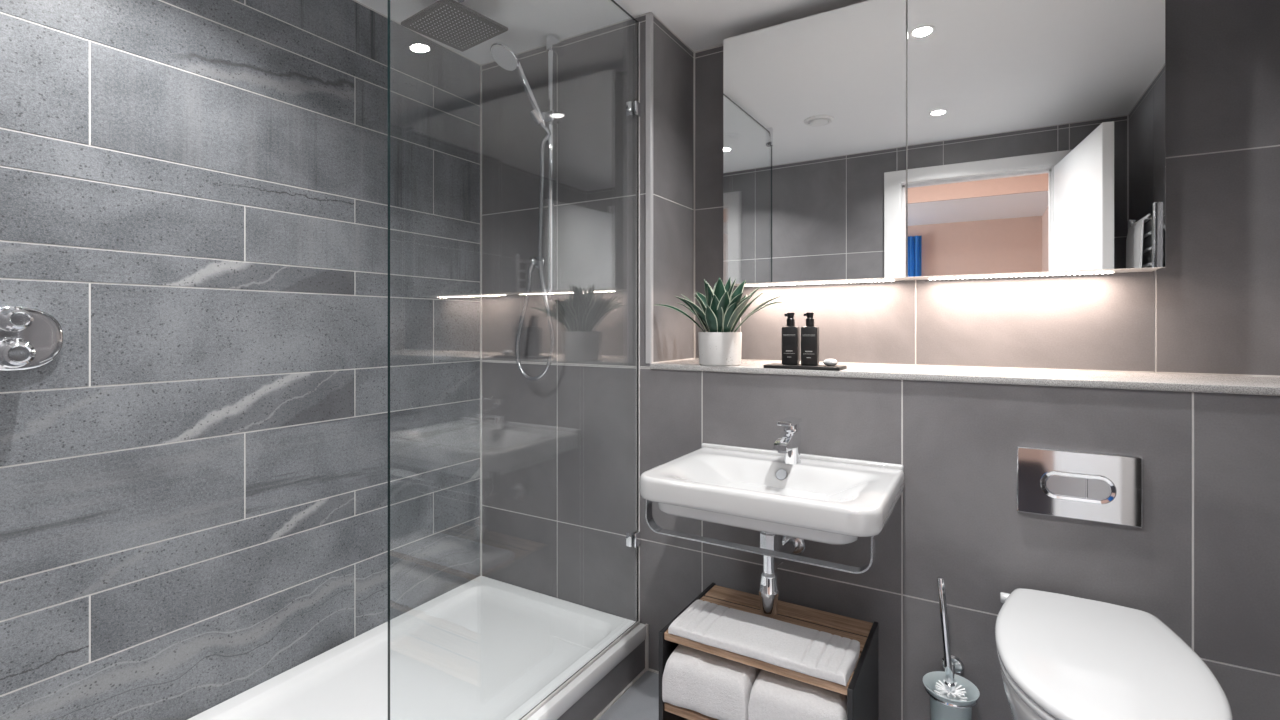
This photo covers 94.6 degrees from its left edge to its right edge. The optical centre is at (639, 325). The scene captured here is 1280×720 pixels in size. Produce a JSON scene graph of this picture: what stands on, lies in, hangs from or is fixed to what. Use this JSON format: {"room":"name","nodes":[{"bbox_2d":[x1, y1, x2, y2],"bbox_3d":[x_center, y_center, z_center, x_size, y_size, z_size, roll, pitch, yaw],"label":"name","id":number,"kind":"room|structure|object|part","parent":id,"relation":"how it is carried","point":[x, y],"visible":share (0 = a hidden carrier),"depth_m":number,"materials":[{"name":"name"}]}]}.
{"room":"bathroom","nodes":[
{"label":"bathroom","id":0,"kind":"room"},
{"bbox_2d":[0,0,479,719],"bbox_3d":[-1.128,0.052,1.694,0.060,2.255,1.874,0,0,31],"label":"wall","id":1,"kind":"structure","parent":0,"point":[194,488],"depth_m":1.62,"materials":[{"name":"tile"}]},
{"bbox_2d":[0,306,63,370],"bbox_3d":[-1.318,0.027,1.252,0.064,0.138,0.156,0,0,31],"label":"shower valve","id":2,"kind":"object","parent":1,"relation":"attached to","point":[30,338],"visible":1,"depth_m":1.26,"materials":[{"name":"silver metal"}]},
{"bbox_3d":[-1.313,-0.014,1.244,0.048,0.052,0.052,0,0,31],"label":"control knob","id":3,"kind":"part","parent":2,"relation":"part of","materials":[{"name":"silver metal"}]},
{"bbox_3d":[-1.313,0.058,1.244,0.048,0.062,0.062,0,0,31],"label":"control knob","id":4,"kind":"part","parent":2,"relation":"part of","materials":[{"name":"silver metal"}]},
{"bbox_3d":[-1.304,0.043,1.239,0.010,0.038,0.012,0,0,31],"label":"knob lever","id":5,"kind":"part","parent":2,"relation":"part of","materials":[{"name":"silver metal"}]},
{"bbox_2d":[356,0,867,63],"bbox_3d":[0.037,-1.105,1.205,2.564,0.060,2.219,0,0,31],"label":"ceiling","id":6,"kind":"structure","parent":0,"point":[700,24],"depth_m":2.04,"materials":[{"name":"paint"}]},
{"bbox_2d":[401,0,507,51],"bbox_3d":[-0.602,-1.021,1.923,0.248,0.106,0.236,0,0,38],"label":"shower head","id":7,"kind":"object","parent":6,"relation":"attached to","point":[451,23],"visible":1,"depth_m":1.91},
{"bbox_2d":[598,671,658,719],"bbox_3d":[0.037,1.210,1.205,2.564,0.060,2.219,0,0,31],"label":"floor","id":8,"kind":"structure","parent":0,"point":[640,701],"depth_m":1.85,"materials":[{"name":"tile"}]},
{"bbox_2d":[659,583,878,719],"bbox_3d":[0.341,0.984,1.547,0.480,0.392,0.342,0,0,31],"label":"shelf unit","id":9,"kind":"object","parent":8,"relation":"on","point":[861,690],"visible":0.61,"depth_m":1.52,"materials":[{"name":"brown wood"}]},
{"bbox_3d":[0.140,0.984,1.666,0.012,0.392,0.342,0,0,31],"label":"panel","id":10,"kind":"part","parent":9,"relation":"part of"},
{"bbox_2d":[662,644,761,719],"bbox_3d":[0.238,0.902,1.589,0.226,0.141,0.337,0,0,31],"label":"towel","id":11,"kind":"object","parent":9,"relation":"on","point":[717,687],"visible":0.47,"depth_m":1.46,"materials":[{"name":"white fabric"}]},
{"bbox_2d":[668,599,859,685],"bbox_3d":[0.304,0.774,1.470,0.440,0.032,0.174,0,0,31],"label":"folded towel","id":12,"kind":"object","parent":9,"relation":"on","point":[811,652],"visible":1,"depth_m":1.43,"materials":[{"name":"white fabric"}]},
{"bbox_3d":[0.385,0.801,1.620,0.456,0.015,0.010,0,0,31],"label":"rail","id":13,"kind":"part","parent":9,"relation":"part of","materials":[{"name":"brown wood"}]},
{"bbox_2d":[748,670,846,719],"bbox_3d":[0.431,0.902,1.475,0.222,0.142,0.337,0,0,31],"label":"towel","id":14,"kind":"object","parent":9,"relation":"on","point":[773,696],"visible":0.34,"depth_m":1.35,"materials":[{"name":"white fabric"}]},
{"bbox_3d":[0.543,0.984,1.428,0.012,0.392,0.342,0,0,31],"label":"panel","id":15,"kind":"part","parent":9,"relation":"part of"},
{"bbox_2d":[653,16,693,361],"bbox_3d":[0.115,-0.465,2.214,0.060,1.221,0.404,0,0,31],"label":"wall","id":16,"kind":"structure","parent":0,"point":[673,61],"depth_m":2.17,"materials":[{"name":"tile"}]},
{"bbox_2d":[482,15,1279,719],"bbox_3d":[0.412,0.052,1.837,2.444,2.255,0.060,0,0,31],"label":"wall","id":17,"kind":"structure","parent":0,"point":[559,447],"depth_m":1.81,"materials":[{"name":"tile"}]},
{"bbox_2d":[528,256,544,271],"bbox_3d":[-0.398,-0.237,2.251,0.052,0.068,0.052,0,0,31],"label":"outlet","id":18,"kind":"object","parent":17,"relation":"attached to","point":[533,261],"visible":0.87,"depth_m":2.23,"materials":[{"name":"metal"}]},
{"bbox_2d":[529,35,563,300],"bbox_3d":[-0.341,-0.579,2.177,0.092,0.973,0.120,0,0,31],"label":"shower rail","id":19,"kind":"object","parent":17,"relation":"attached to","point":[555,47],"visible":0.91,"depth_m":2.16,"materials":[{"name":"silver metal"}]},
{"bbox_2d":[490,42,545,127],"bbox_3d":[-0.444,-0.867,2.127,0.197,0.285,0.105,0,0,6],"label":"shower","id":20,"kind":"object","parent":19,"relation":"attached to","point":[502,53],"visible":1,"depth_m":2.14,"materials":[{"name":"silver metal"}]},
{"bbox_3d":[-0.399,-0.842,2.153,0.116,0.235,0.025,0,0,-8],"label":"handle","id":21,"kind":"part","parent":20,"relation":"part of","materials":[{"name":"silver metal"}]},
{"bbox_2d":[516,126,554,380],"bbox_3d":[-0.393,-0.265,2.205,0.202,0.941,0.043,0,0,42],"label":"shower hose","id":22,"kind":"object","parent":20,"relation":"hanging from","point":[542,149],"visible":1,"depth_m":2.16,"materials":[{"name":"metal"}]},
{"bbox_2d":[557,640,644,719],"bbox_3d":[-0.436,1.126,1.319,0.060,0.108,1.693,0,0,31],"label":"shower tray panel","id":23,"kind":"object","parent":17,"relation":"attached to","point":[602,693],"depth_m":1.83,"materials":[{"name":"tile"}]},
{"bbox_2d":[187,576,645,719],"bbox_3d":[-0.746,1.050,1.504,0.790,0.048,1.692,0,0,31],"label":"shower tray","id":24,"kind":"object","parent":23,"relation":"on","point":[484,648],"visible":1,"depth_m":1.83,"materials":[{"name":"white ceramic"}]},
{"bbox_2d":[388,0,640,719],"bbox_3d":[-0.265,-0.024,1.629,0.049,2.100,0.988,0,0,31],"label":"screen","id":25,"kind":"object","parent":24,"relation":"on","point":[633,109],"visible":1,"depth_m":2.03,"materials":[{"name":"clear glass"}]},
{"bbox_2d":[646,12,652,363],"bbox_3d":[0.033,-0.473,2.033,0.022,1.204,0.017,0,0,31],"label":"trim","id":26,"kind":"structure","parent":17,"relation":"attached to","point":[649,17],"depth_m":2.02,"materials":[{"name":"silver metal"}]},
{"bbox_2d":[639,443,904,544],"bbox_3d":[0.351,0.432,1.577,0.603,0.108,0.447,0,0,31],"label":"washbasin","id":27,"kind":"object","parent":17,"relation":"attached to","point":[823,499],"visible":0.99,"depth_m":1.49,"materials":[{"name":"white ceramic"}]},
{"bbox_2d":[646,500,874,573],"bbox_3d":[0.263,0.494,1.415,0.560,0.084,0.030,0,0,31],"label":"towel rail","id":28,"kind":"object","parent":27,"relation":"attached to","point":[651,523],"visible":0.95,"depth_m":1.40,"materials":[{"name":"metal"}]},
{"bbox_2d":[759,531,805,616],"bbox_3d":[0.400,0.632,1.670,0.072,0.295,0.237,0,0,31],"label":"trap","id":29,"kind":"object","parent":27,"relation":"attached to","point":[769,592],"visible":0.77,"depth_m":1.58,"materials":[{"name":"metal"}]},
{"bbox_2d":[773,417,801,464],"bbox_3d":[0.412,0.327,1.651,0.050,0.126,0.140,0,0,31],"label":"tap","id":30,"kind":"object","parent":27,"relation":"on","point":[788,442],"visible":1,"depth_m":1.66,"materials":[{"name":"silver metal"}]},
{"bbox_3d":[0.411,0.321,1.650,0.042,0.050,0.136,0,0,31],"label":"spout","id":31,"kind":"part","parent":30,"relation":"part of","materials":[{"name":"silver metal"}]},
{"bbox_3d":[0.422,0.270,1.667,0.044,0.011,0.104,0,0,31],"label":"lever","id":32,"kind":"part","parent":30,"relation":"part of","materials":[{"name":"silver metal"}]},
{"bbox_2d":[923,654,979,719],"bbox_3d":[0.785,0.966,1.492,0.127,0.199,0.151,0,0,31],"label":"toilet brush holder","id":33,"kind":"object","parent":17,"relation":"attached to","point":[942,708],"visible":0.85,"depth_m":1.47,"materials":[{"name":"clear glass"}]},
{"bbox_2d":[934,576,966,700],"bbox_3d":[0.779,0.840,1.482,0.075,0.411,0.075,0,0,31],"label":"toilet brush","id":34,"kind":"object","parent":33,"relation":"in","point":[948,690],"visible":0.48,"depth_m":1.48,"materials":[{"name":"silver metal"}]},
{"bbox_3d":[0.770,0.772,1.487,0.041,0.276,0.024,0,0,31],"label":"handle","id":35,"kind":"part","parent":34,"relation":"part of","materials":[{"name":"silver metal"}]},
{"bbox_2d":[650,359,1279,394],"bbox_3d":[0.828,0.138,1.750,1.639,0.017,0.352,0,0,31],"label":"stone ledge","id":36,"kind":"object","parent":17,"relation":"attached to","point":[1094,379],"visible":1,"depth_m":1.54,"materials":[{"name":"stone"}]},
{"bbox_2d":[656,277,782,365],"bbox_3d":[0.263,-0.019,1.958,0.465,0.296,0.248,0,0,31],"label":"potted plant","id":37,"kind":"object","parent":36,"relation":"on","point":[720,345],"visible":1,"depth_m":1.90,"materials":[{"name":"green plant"}]},
{"bbox_3d":[0.264,0.074,1.953,0.143,0.109,0.143,0,0,31],"label":"pot","id":38,"kind":"part","parent":37,"relation":"part of","materials":[{"name":"ceramic"}]},
{"bbox_2d":[764,363,846,370],"bbox_3d":[0.501,0.124,1.798,0.226,0.010,0.100,0,0,31],"label":"tray","id":39,"kind":"object","parent":36,"relation":"on","point":[772,365],"visible":0.97,"depth_m":1.76,"materials":[{"name":"black"}]},
{"bbox_2d":[782,313,799,364],"bbox_3d":[0.467,0.039,1.829,0.049,0.160,0.040,0,0,27],"label":"pump bottle","id":40,"kind":"object","parent":39,"relation":"on","point":[790,333],"visible":1,"depth_m":1.81,"materials":[{"name":"black plastic"}]},
{"bbox_2d":[801,312,818,365],"bbox_3d":[0.516,0.039,1.793,0.049,0.160,0.040,0,0,27],"label":"pump bottle","id":41,"kind":"object","parent":39,"relation":"on","point":[809,333],"visible":1,"depth_m":1.78,"materials":[{"name":"black plastic"}]},
{"bbox_2d":[823,359,837,365],"bbox_3d":[0.565,0.108,1.752,0.042,0.022,0.034,0,0,31],"label":"pebble","id":42,"kind":"object","parent":39,"relation":"on","point":[828,362],"visible":1,"depth_m":1.74,"materials":[{"name":"stone"}]},
{"bbox_2d":[1017,446,1142,527],"bbox_3d":[1.047,0.382,1.415,0.243,0.162,0.017,0,0,31],"label":"flush plate","id":43,"kind":"object","parent":17,"relation":"attached to","point":[1088,486],"visible":1,"depth_m":1.41,"materials":[{"name":"silver metal"}]},
{"bbox_2d":[995,588,1232,719],"bbox_3d":[0.909,0.836,1.172,0.352,0.388,0.575,0,0,31],"label":"toilet","id":44,"kind":"object","parent":17,"relation":"attached to","point":[1061,656],"visible":1,"depth_m":1.12,"materials":[{"name":"white ceramic"}]},
{"bbox_3d":[0.911,0.858,1.175,0.338,0.344,0.568,0,0,31],"label":"bowl","id":45,"kind":"part","parent":44,"relation":"part of","materials":[{"name":"white ceramic"}]},
{"bbox_3d":[0.904,0.675,1.163,0.348,0.015,0.551,0,0,31],"label":"seat","id":46,"kind":"part","parent":44,"relation":"part of","materials":[{"name":"white plastic"}]},
{"bbox_2d":[695,0,1279,375],"bbox_3d":[0.959,-0.465,1.913,1.700,1.221,0.060,0,0,31],"label":"wall","id":47,"kind":"structure","parent":0,"point":[1214,306],"depth_m":1.61,"materials":[{"name":"tile"}]},
{"bbox_2d":[723,0,1165,286],"bbox_3d":[0.847,-0.582,1.857,1.199,0.876,0.150,0,0,31],"label":"upper cabinet","id":48,"kind":"object","parent":47,"relation":"attached to","point":[870,140],"visible":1,"depth_m":1.74,"materials":[{"name":"silver glass"}]},
{"bbox_3d":[0.553,-0.584,1.949,0.599,0.872,0.004,0,0,31],"label":"mirror pane","id":49,"kind":"part","parent":48,"relation":"part of","materials":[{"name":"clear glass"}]},
{"bbox_3d":[0.558,-0.584,1.958,0.599,0.869,0.016,0,0,31],"label":"door","id":50,"kind":"part","parent":48,"relation":"part of","materials":[{"name":"silver metal"}]},
{"bbox_3d":[1.070,-0.584,1.643,0.597,0.872,0.004,0,0,30],"label":"mirror pane","id":51,"kind":"part","parent":48,"relation":"part of","materials":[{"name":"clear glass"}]}
]}

